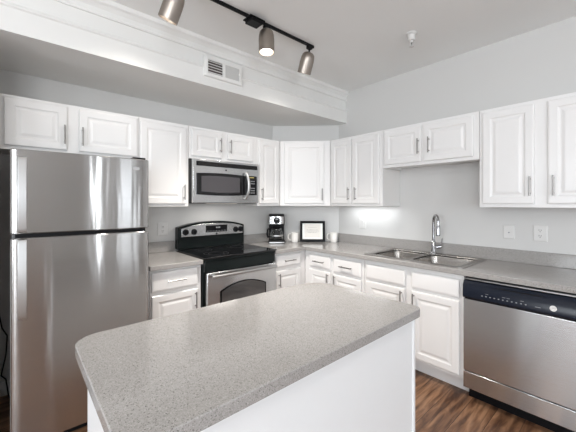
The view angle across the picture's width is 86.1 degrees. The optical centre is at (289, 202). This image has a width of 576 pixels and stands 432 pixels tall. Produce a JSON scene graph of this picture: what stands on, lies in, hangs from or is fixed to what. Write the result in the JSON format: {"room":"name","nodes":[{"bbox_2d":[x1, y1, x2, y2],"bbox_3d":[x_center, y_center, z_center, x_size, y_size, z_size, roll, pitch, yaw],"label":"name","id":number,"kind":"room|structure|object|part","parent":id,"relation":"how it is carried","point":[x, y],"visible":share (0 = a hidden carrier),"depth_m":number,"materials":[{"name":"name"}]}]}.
{"room":"kitchen","nodes":[
{"label":"kitchen","id":0,"kind":"room"},
{"bbox_2d":[0,69,272,382],"bbox_3d":[-2.086,0.029,2.348,6.350,2.750,0.150,0,0,-41],"label":"wall","id":1,"kind":"structure","parent":0,"point":[255,219],"depth_m":2.83,"materials":[{"name":"grey paint"}]},
{"bbox_2d":[0,380,9,396],"bbox_3d":[-1.788,1.353,2.501,0.860,0.100,0.015,0,0,-41],"label":"baseboard","id":2,"kind":"structure","parent":1,"relation":"attached to","point":[3,390],"depth_m":2.24,"materials":[{"name":"white paint"}]},
{"bbox_2d":[0,93,138,157],"bbox_3d":[-1.650,-0.533,2.377,0.840,0.359,0.380,0,0,-41],"label":"upper cabinet","id":3,"kind":"object","parent":1,"relation":"attached to","point":[25,123],"visible":0.91,"depth_m":2.21,"materials":[{"name":"white wood"}]},
{"bbox_3d":[-1.727,-0.536,2.114,0.335,0.313,0.019,0,0,-41],"label":"door","id":4,"kind":"part","parent":3,"relation":"part of","materials":[{"name":"white paint"}]},
{"bbox_3d":[-1.597,-0.486,2.194,0.011,0.135,0.035,0,0,-41],"label":"handle","id":5,"kind":"part","parent":3,"relation":"part of","materials":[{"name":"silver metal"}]},
{"bbox_3d":[-1.516,-0.486,2.264,0.011,0.135,0.035,0,0,-41],"label":"handle","id":6,"kind":"part","parent":3,"relation":"part of","materials":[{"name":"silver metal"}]},
{"bbox_3d":[-1.399,-0.536,2.403,0.398,0.313,0.019,0,0,-41],"label":"door","id":7,"kind":"part","parent":3,"relation":"part of","materials":[{"name":"white paint"}]},
{"bbox_2d":[149,241,173,253],"bbox_3d":[-1.303,0.425,2.926,0.426,0.102,0.019,0,0,-41],"label":"backsplash","id":8,"kind":"structure","parent":1,"relation":"attached to","point":[165,246],"depth_m":2.98,"materials":[{"name":"stone"}]},
{"bbox_2d":[157,222,167,235],"bbox_3d":[-1.229,0.254,2.998,0.100,0.125,0.010,0,0,-41],"label":"power outlet","id":9,"kind":"object","parent":1,"relation":"attached to","point":[162,228],"visible":1,"depth_m":2.99,"materials":[{"name":"white plastic"}]},
{"bbox_2d":[139,117,187,206],"bbox_3d":[-1.175,-0.341,2.797,0.423,0.744,0.380,0,0,-41],"label":"upper cabinet","id":10,"kind":"object","parent":1,"relation":"attached to","point":[163,144],"visible":0.83,"depth_m":2.68,"materials":[{"name":"white wood"}]},
{"bbox_3d":[-0.941,-0.097,2.773,0.011,0.135,0.035,0,0,-41],"label":"handle","id":11,"kind":"part","parent":10,"relation":"part of","materials":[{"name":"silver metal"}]},
{"bbox_2d":[188,126,256,164],"bbox_3d":[-0.728,-0.562,3.192,0.764,0.301,0.380,0,0,-41],"label":"upper cabinet","id":12,"kind":"object","parent":1,"relation":"attached to","point":[203,143],"visible":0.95,"depth_m":3.04,"materials":[{"name":"white wood"}]},
{"bbox_3d":[-0.784,-0.562,2.946,0.310,0.248,0.019,0,0,-41],"label":"door","id":13,"kind":"part","parent":12,"relation":"part of","materials":[{"name":"white paint"}]},
{"bbox_2d":[188,158,257,203],"bbox_3d":[-0.707,-0.201,3.153,0.743,0.420,0.463,0,0,-41],"label":"microwave","id":14,"kind":"object","parent":12,"relation":"attached to","point":[209,181],"visible":0.97,"depth_m":2.99,"materials":[{"name":"grey metal"}]},
{"bbox_3d":[-0.646,-0.178,2.992,0.532,0.215,0.006,0,0,-41],"label":"door","id":15,"kind":"part","parent":14,"relation":"part of","materials":[{"name":"black glass"}]},
{"bbox_3d":[-0.426,-0.178,3.142,0.074,0.286,0.032,0,0,37],"label":"handle","id":16,"kind":"part","parent":14,"relation":"part of","materials":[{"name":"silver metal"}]},
{"bbox_3d":[-0.393,-0.180,3.216,0.132,0.200,0.006,0,0,-41],"label":"control panel","id":17,"kind":"part","parent":14,"relation":"part of","materials":[{"name":"black glass"}]},
{"bbox_3d":[-0.503,-0.562,3.195,0.306,0.248,0.019,0,0,-41],"label":"door","id":18,"kind":"part","parent":12,"relation":"part of","materials":[{"name":"white paint"}]},
{"bbox_2d":[242,233,268,243],"bbox_3d":[-0.385,0.425,3.736,0.466,0.102,0.019,0,0,-41],"label":"backsplash","id":19,"kind":"structure","parent":1,"relation":"attached to","point":[251,238],"depth_m":3.71,"materials":[{"name":"stone"}]},
{"bbox_2d":[241,137,279,205],"bbox_3d":[-0.319,-0.341,3.552,0.320,0.744,0.380,0,0,-41],"label":"upper cabinet","id":20,"kind":"object","parent":1,"relation":"attached to","point":[268,151],"visible":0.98,"depth_m":3.43,"materials":[{"name":"white wood"}]},
{"bbox_3d":[-0.236,-0.341,3.458,0.320,0.744,0.020,0,0,-41],"label":"frame","id":21,"kind":"part","parent":20,"relation":"part of","materials":[{"name":"white paint"}]},
{"bbox_3d":[-0.221,-0.340,3.443,0.276,0.693,0.019,0,0,-41],"label":"door","id":22,"kind":"part","parent":20,"relation":"part of","materials":[{"name":"white paint"}]},
{"bbox_2d":[0,0,345,125],"bbox_3d":[-1.862,-1.159,1.981,6.200,0.376,0.697,0,0,-41],"label":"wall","id":23,"kind":"structure","parent":0,"point":[20,54],"depth_m":2.40,"materials":[{"name":"white paint"}]},
{"bbox_2d":[0,0,346,123],"bbox_3d":[-1.624,-1.056,1.712,6.200,0.171,0.021,0,0,-41],"label":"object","id":24,"kind":"structure","parent":23,"relation":"attached to","point":[14,18],"depth_m":2.17,"materials":[{"name":"white paint"}]},
{"bbox_2d":[54,0,348,101],"bbox_3d":[-1.616,-1.294,1.702,6.200,0.106,0.046,0,0,-41],"label":"trim","id":25,"kind":"structure","parent":23,"relation":"attached to","point":[108,9],"depth_m":2.45,"materials":[{"name":"white paint"}]},
{"bbox_2d":[203,54,241,86],"bbox_3d":[-0.556,-1.127,2.632,0.360,0.168,0.037,0,0,-41],"label":"air vent","id":26,"kind":"object","parent":23,"relation":"in","point":[214,68],"visible":1,"depth_m":2.62,"materials":[{"name":"white metal"}]},
{"bbox_2d":[0,369,553,431],"bbox_3d":[0.288,1.454,-0.491,6.550,0.100,7.550,0,0,-41],"label":"floor","id":27,"kind":"structure","parent":0,"point":[440,406],"depth_m":2.06,"materials":[{"name":"brown wood"}]},
{"bbox_2d":[0,148,148,431],"bbox_3d":[-1.520,0.546,2.162,0.791,1.714,0.847,0,0,-41],"label":"refrigerator","id":28,"kind":"object","parent":27,"relation":"on","point":[79,242],"visible":0.91,"depth_m":1.82,"materials":[{"name":"grey metal"}]},
{"bbox_3d":[-1.993,1.089,2.196,0.204,0.612,0.046,0,0,23],"label":"power cord","id":29,"kind":"part","parent":28,"relation":"part of","materials":[{"name":"black plastic"}]},
{"bbox_3d":[-1.456,0.417,1.682,0.039,0.433,0.043,0,0,-41],"label":"handle","id":30,"kind":"part","parent":28,"relation":"part of","materials":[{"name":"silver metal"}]},
{"bbox_3d":[-1.456,-0.046,1.682,0.039,0.411,0.043,0,0,-41],"label":"handle","id":31,"kind":"part","parent":28,"relation":"part of","materials":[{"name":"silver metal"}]},
{"bbox_3d":[-1.255,0.770,1.920,0.715,1.151,0.068,0,0,-41],"label":"fridge door","id":32,"kind":"part","parent":28,"relation":"part of","materials":[{"name":"silver metal"}]},
{"bbox_3d":[-1.255,-0.064,1.920,0.715,0.468,0.068,0,0,-41],"label":"freezer door","id":33,"kind":"part","parent":28,"relation":"part of","materials":[{"name":"silver metal"}]},
{"bbox_2d":[149,265,200,319],"bbox_3d":[-1.088,0.960,2.692,0.416,0.887,0.652,0,0,-41],"label":"base cabinet","id":34,"kind":"object","parent":27,"relation":"on","point":[175,290],"visible":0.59,"depth_m":2.46,"materials":[{"name":"white wood"}]},
{"bbox_3d":[-0.909,0.613,2.473,0.373,0.150,0.019,0,0,-41],"label":"drawer","id":35,"kind":"part","parent":34,"relation":"part of","materials":[{"name":"white paint"}]},
{"bbox_3d":[-0.909,0.982,2.473,0.373,0.533,0.019,0,0,-41],"label":"door","id":36,"kind":"part","parent":34,"relation":"part of","materials":[{"name":"white paint"}]},
{"bbox_2d":[149,251,202,271],"bbox_3d":[-1.094,0.495,2.690,0.426,0.038,0.649,0,0,-41],"label":"countertop","id":37,"kind":"structure","parent":34,"relation":"on","point":[171,259],"depth_m":2.55,"materials":[{"name":"stone"}]},
{"bbox_2d":[175,221,277,307],"bbox_3d":[-0.612,0.797,3.056,0.772,1.212,0.728,0,0,-41],"label":"range","id":38,"kind":"object","parent":27,"relation":"on","point":[229,272],"visible":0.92,"depth_m":2.93,"materials":[{"name":"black metal"}]},
{"bbox_3d":[-0.796,0.275,3.263,0.706,0.128,0.014,0,0,-41],"label":"control panel","id":39,"kind":"part","parent":38,"relation":"part of","materials":[{"name":"silver metal"}]},
{"bbox_2d":[177,243,276,261],"bbox_3d":[-0.618,0.480,3.063,0.772,0.038,0.622,0,0,-41],"label":"cooktop","id":40,"kind":"object","parent":38,"relation":"in","point":[229,252],"depth_m":2.96,"materials":[{"name":"black glass"}]},
{"bbox_3d":[-0.436,0.544,2.855,0.754,0.089,0.035,0,0,-41],"label":"vent trim","id":41,"kind":"part","parent":38,"relation":"part of","materials":[{"name":"black metal"}]},
{"bbox_3d":[-0.425,0.862,2.853,0.742,0.533,0.052,0,0,-41],"label":"oven door","id":42,"kind":"part","parent":38,"relation":"part of","materials":[{"name":"silver metal"}]},
{"bbox_3d":[-0.388,0.621,2.812,0.688,0.027,0.066,0,0,-41],"label":"handle","id":43,"kind":"part","parent":38,"relation":"part of","materials":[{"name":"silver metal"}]},
{"bbox_2d":[88,320,414,431],"bbox_3d":[-0.065,0.966,1.278,1.226,0.874,0.610,0,0,-41],"label":"base cabinet","id":44,"kind":"object","parent":27,"relation":"on","point":[371,388],"visible":0.22,"depth_m":1.14,"materials":[{"name":"white paint"}]},
{"bbox_2d":[75,283,419,431],"bbox_3d":[-0.078,0.508,1.281,1.280,0.038,0.690,0,0,-41],"label":"countertop","id":45,"kind":"structure","parent":44,"relation":"on","point":[193,370],"depth_m":1.01,"materials":[{"name":"stone"}]},
{"bbox_3d":[0.583,0.966,1.457,0.018,0.874,0.020,0,0,-41],"label":"corner post","id":46,"kind":"part","parent":44,"relation":"part of","materials":[{"name":"white paint"}]},
{"bbox_2d":[275,250,304,289],"bbox_3d":[-0.175,0.960,3.498,0.459,0.887,0.652,0,0,-41],"label":"base cabinet","id":47,"kind":"object","parent":27,"relation":"on","point":[290,271],"visible":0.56,"depth_m":3.28,"materials":[{"name":"white wood"}]},
{"bbox_3d":[-0.005,0.605,3.271,0.344,0.122,0.019,0,0,-41],"label":"drawer","id":48,"kind":"part","parent":47,"relation":"part of","materials":[{"name":"white paint"}]},
{"bbox_3d":[-0.005,0.977,3.271,0.344,0.543,0.019,0,0,-41],"label":"door","id":49,"kind":"part","parent":47,"relation":"part of","materials":[{"name":"white paint"}]},
{"bbox_2d":[305,250,364,291],"bbox_3d":[0.643,0.960,3.332,0.652,0.887,0.783,0,0,-41],"label":"base cabinet","id":50,"kind":"object","parent":27,"relation":"on","point":[347,272],"visible":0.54,"depth_m":3.09,"materials":[{"name":"white wood"}]},
{"bbox_3d":[0.325,0.621,3.265,0.019,0.134,0.304,0,0,-41],"label":"drawer","id":51,"kind":"part","parent":50,"relation":"part of","materials":[{"name":"white paint"}]},
{"bbox_3d":[0.325,0.983,3.265,0.019,0.531,0.304,0,0,-41],"label":"door","id":52,"kind":"part","parent":50,"relation":"part of","materials":[{"name":"white paint"}]},
{"bbox_3d":[0.562,0.625,2.997,0.019,0.144,0.336,0,0,-41],"label":"drawer","id":53,"kind":"part","parent":50,"relation":"part of","materials":[{"name":"white paint"}]},
{"bbox_3d":[0.562,0.986,2.997,0.019,0.525,0.336,0,0,-41],"label":"door","id":54,"kind":"part","parent":50,"relation":"part of","materials":[{"name":"white paint"}]},
{"bbox_2d":[247,241,575,293],"bbox_3d":[0.808,0.495,2.836,1.063,0.038,2.949,0,0,-41],"label":"countertop","id":55,"kind":"structure","parent":50,"relation":"on","point":[538,276],"depth_m":2.28,"materials":[{"name":"stone"}]},
{"bbox_2d":[266,214,284,243],"bbox_3d":[-0.163,0.305,3.700,0.221,0.343,0.241,0,0,-3],"label":"coffee maker","id":56,"kind":"object","parent":55,"relation":"on","point":[276,221],"visible":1,"depth_m":3.61,"materials":[{"name":"black plastic"}]},
{"bbox_3d":[-0.155,0.345,3.781,0.184,0.207,0.070,0,0,-3],"label":"water tank","id":57,"kind":"part","parent":56,"relation":"part of","materials":[{"name":"black plastic"}]},
{"bbox_3d":[-0.144,0.202,3.603,0.164,0.086,0.002,0,0,-3],"label":"panel","id":58,"kind":"part","parent":56,"relation":"part of","materials":[{"name":"silver metal"}]},
{"bbox_2d":[288,232,297,242],"bbox_3d":[0.053,0.418,3.738,0.126,0.117,0.095,0,0,-17],"label":"coffee mug","id":59,"kind":"object","parent":55,"relation":"on","point":[294,235],"visible":1,"depth_m":3.71,"materials":[{"name":"white ceramic"}]},
{"bbox_2d":[300,221,324,241],"bbox_3d":[0.287,0.347,3.780,0.306,0.251,0.058,0,0,4],"label":"picture frame","id":60,"kind":"object","parent":55,"relation":"on","point":[310,231],"visible":1,"depth_m":3.78,"materials":[{"name":"black plastic"}]},
{"bbox_2d":[305,224,320,236],"bbox_3d":[0.287,0.338,3.779,0.196,0.164,0.002,0,-9,4],"label":"print","id":61,"kind":"object","parent":60,"relation":"attached to","point":[311,228],"depth_m":3.78},
{"bbox_2d":[326,232,337,241],"bbox_3d":[0.528,0.418,3.753,0.126,0.117,0.095,0,0,-20],"label":"coffee mug","id":62,"kind":"object","parent":55,"relation":"on","point":[333,235],"visible":1,"depth_m":3.73,"materials":[{"name":"white ceramic"}]},
{"bbox_2d":[364,248,485,267],"bbox_3d":[1.172,0.570,2.731,0.536,0.196,0.866,0,0,-41],"label":"sink","id":63,"kind":"object","parent":55,"relation":"in","point":[454,261],"visible":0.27,"depth_m":2.75,"materials":[{"name":"silver metal"}]},
{"bbox_2d":[430,214,442,253],"bbox_3d":[1.351,0.286,2.847,0.101,0.368,0.156,0,0,34],"label":"faucet","id":64,"kind":"object","parent":55,"relation":"on","point":[434,246],"visible":1,"depth_m":2.86,"materials":[{"name":"silver metal"}]},
{"bbox_3d":[1.346,0.231,2.830,0.025,0.258,0.125,0,0,3],"label":"spout","id":65,"kind":"part","parent":64,"relation":"part of","materials":[{"name":"silver metal"}]},
{"bbox_3d":[1.397,0.379,2.881,0.074,0.098,0.035,0,0,-1],"label":"lever","id":66,"kind":"part","parent":64,"relation":"part of","materials":[{"name":"silver metal"}]},
{"bbox_2d":[365,260,468,390],"bbox_3d":[1.185,0.960,2.719,0.652,0.887,0.849,0,0,-41],"label":"base cabinet","id":67,"kind":"object","parent":27,"relation":"on","point":[439,297],"visible":0.5,"depth_m":2.39,"materials":[{"name":"white wood"}]},
{"bbox_3d":[0.834,0.980,2.689,0.019,0.537,0.380,0,0,-41],"label":"door","id":68,"kind":"part","parent":67,"relation":"part of","materials":[{"name":"white paint"}]},
{"bbox_3d":[1.115,0.980,2.371,0.019,0.537,0.362,0,0,-41],"label":"door","id":69,"kind":"part","parent":67,"relation":"part of","materials":[{"name":"white paint"}]},
{"bbox_2d":[463,276,575,431],"bbox_3d":[1.663,0.962,2.164,0.633,0.884,0.606,0,0,-41],"label":"dishwasher","id":70,"kind":"object","parent":27,"relation":"on","point":[519,341],"visible":0.98,"depth_m":1.94,"materials":[{"name":"grey metal"}]},
{"bbox_3d":[1.457,1.244,1.982,0.052,0.115,0.604,0,0,-41],"label":"kick plate","id":71,"kind":"part","parent":70,"relation":"part of","materials":[{"name":"silver metal"}]},
{"bbox_3d":[1.452,0.607,1.977,0.066,0.123,0.606,0,0,-41],"label":"control panel","id":72,"kind":"part","parent":70,"relation":"part of","materials":[{"name":"black plastic"}]},
{"bbox_3d":[1.451,0.568,1.950,0.008,0.008,0.240,0,0,-41],"label":"pocket handle","id":73,"kind":"part","parent":70,"relation":"part of","materials":[{"name":"black plastic"}]},
{"bbox_3d":[1.524,1.353,2.041,0.045,0.100,0.590,0,0,-41],"label":"toe panel","id":74,"kind":"part","parent":70,"relation":"part of","materials":[{"name":"black plastic"}]},
{"bbox_2d":[273,125,338,240],"bbox_3d":[0.205,0.216,3.879,0.588,2.374,0.588,0,0,-41],"label":"wall","id":75,"kind":"structure","parent":0,"point":[294,215],"depth_m":3.88,"materials":[{"name":"grey paint"}]},
{"bbox_2d":[280,141,330,205],"bbox_3d":[0.193,-0.341,3.681,1.041,0.744,0.391,0,0,4],"label":"upper cabinet","id":76,"kind":"object","parent":75,"relation":"attached to","point":[305,166],"visible":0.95,"depth_m":3.52,"materials":[{"name":"white wood"}]},
{"bbox_2d":[111,0,575,91],"bbox_3d":[0.288,-1.397,-0.491,6.550,0.100,7.550,0,0,-41],"label":"ceiling","id":77,"kind":"structure","parent":0,"point":[358,44],"depth_m":2.37,"materials":[{"name":"white paint"}]},
{"bbox_2d":[158,0,313,74],"bbox_3d":[-0.328,-1.221,2.214,1.409,0.249,0.190,0,0,-41],"label":"track light","id":78,"kind":"object","parent":77,"relation":"attached to","point":[170,11],"visible":1,"depth_m":2.25,"materials":[{"name":"silver metal"}]},
{"bbox_2d":[406,31,416,47],"bbox_3d":[0.973,-1.294,2.450,0.084,0.106,0.084,0,0,-41],"label":"sprinkler","id":79,"kind":"object","parent":77,"relation":"attached to","point":[411,34],"visible":1,"depth_m":2.43,"materials":[{"name":"white plastic"}]},
{"bbox_2d":[339,16,575,254],"bbox_3d":[2.670,0.029,1.646,0.150,2.750,7.200,0,0,-41],"label":"wall","id":80,"kind":"structure","parent":0,"point":[540,63],"depth_m":2.78,"materials":[{"name":"grey paint"}]},
{"bbox_2d":[359,218,365,228],"bbox_3d":[0.852,0.238,3.582,0.012,0.120,0.090,0,0,-41],"label":"light switch","id":81,"kind":"object","parent":80,"relation":"attached to","point":[362,221],"visible":1,"depth_m":3.58,"materials":[{"name":"white plastic"}]},
{"bbox_2d":[331,130,399,205],"bbox_3d":[0.799,-0.341,3.361,0.380,0.744,0.666,0,0,-41],"label":"upper cabinet","id":82,"kind":"object","parent":80,"relation":"attached to","point":[359,177],"visible":0.99,"depth_m":3.20,"materials":[{"name":"white wood"}]},
{"bbox_3d":[0.573,-0.339,3.395,0.019,0.691,0.282,0,0,-41],"label":"door","id":83,"kind":"part","parent":82,"relation":"part of","materials":[{"name":"white paint"}]},
{"bbox_3d":[0.780,-0.339,3.161,0.019,0.691,0.322,0,0,-41],"label":"door","id":84,"kind":"part","parent":82,"relation":"part of","materials":[{"name":"white paint"}]},
{"bbox_2d":[383,111,479,170],"bbox_3d":[1.299,-0.525,2.795,0.380,0.374,0.838,0,0,-41],"label":"upper cabinet","id":85,"kind":"object","parent":80,"relation":"attached to","point":[454,139],"visible":0.98,"depth_m":2.64,"materials":[{"name":"white wood"}]},
{"bbox_3d":[1.046,-0.526,2.860,0.019,0.320,0.363,0,0,-41],"label":"door","id":86,"kind":"part","parent":85,"relation":"part of","materials":[{"name":"white paint"}]},
{"bbox_3d":[1.134,-0.501,2.721,0.035,0.135,0.011,0,0,-41],"label":"handle","id":87,"kind":"part","parent":85,"relation":"part of","materials":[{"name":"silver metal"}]},
{"bbox_3d":[1.311,-0.526,2.560,0.019,0.320,0.392,0,0,-41],"label":"door","id":88,"kind":"part","parent":85,"relation":"part of","materials":[{"name":"white paint"}]},
{"bbox_2d":[338,233,575,269],"bbox_3d":[1.397,0.425,2.958,0.019,0.102,2.352,0,0,-41],"label":"backsplash","id":89,"kind":"structure","parent":80,"relation":"attached to","point":[568,261],"depth_m":2.68,"materials":[{"name":"stone"}]},
{"bbox_2d":[503,225,514,238],"bbox_3d":[1.792,0.236,2.517,0.012,0.112,0.080,0,0,-41],"label":"jack plate","id":90,"kind":"object","parent":80,"relation":"attached to","point":[508,230],"visible":1,"depth_m":2.51,"materials":[{"name":"white plastic"}]},
{"bbox_2d":[480,92,575,207],"bbox_3d":[1.826,-0.341,2.197,0.380,0.744,0.750,0,0,-41],"label":"upper cabinet","id":91,"kind":"object","parent":80,"relation":"attached to","point":[528,149],"visible":1,"depth_m":2.14,"materials":[{"name":"white wood"}]},
{"bbox_3d":[1.588,-0.340,2.246,0.019,0.693,0.316,0,0,-41],"label":"door","id":92,"kind":"part","parent":91,"relation":"part of","materials":[{"name":"white paint"}]},
{"bbox_3d":[1.659,-0.117,2.127,0.035,0.135,0.011,0,0,-41],"label":"handle","id":93,"kind":"part","parent":91,"relation":"part of","materials":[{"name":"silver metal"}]},
{"bbox_3d":[1.741,-0.117,2.033,0.035,0.135,0.011,0,0,-41],"label":"handle","id":94,"kind":"part","parent":91,"relation":"part of","materials":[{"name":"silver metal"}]},
{"bbox_3d":[1.845,-0.340,1.956,0.019,0.693,0.317,0,0,-41],"label":"door","id":95,"kind":"part","parent":91,"relation":"part of","materials":[{"name":"white paint"}]},
{"bbox_2d":[533,225,547,241],"bbox_3d":[1.927,0.234,2.367,0.010,0.124,0.088,0,0,-41],"label":"power outlet","id":96,"kind":"object","parent":80,"relation":"attached to","point":[540,232],"visible":1,"depth_m":2.36,"materials":[{"name":"white plastic"}]}
]}

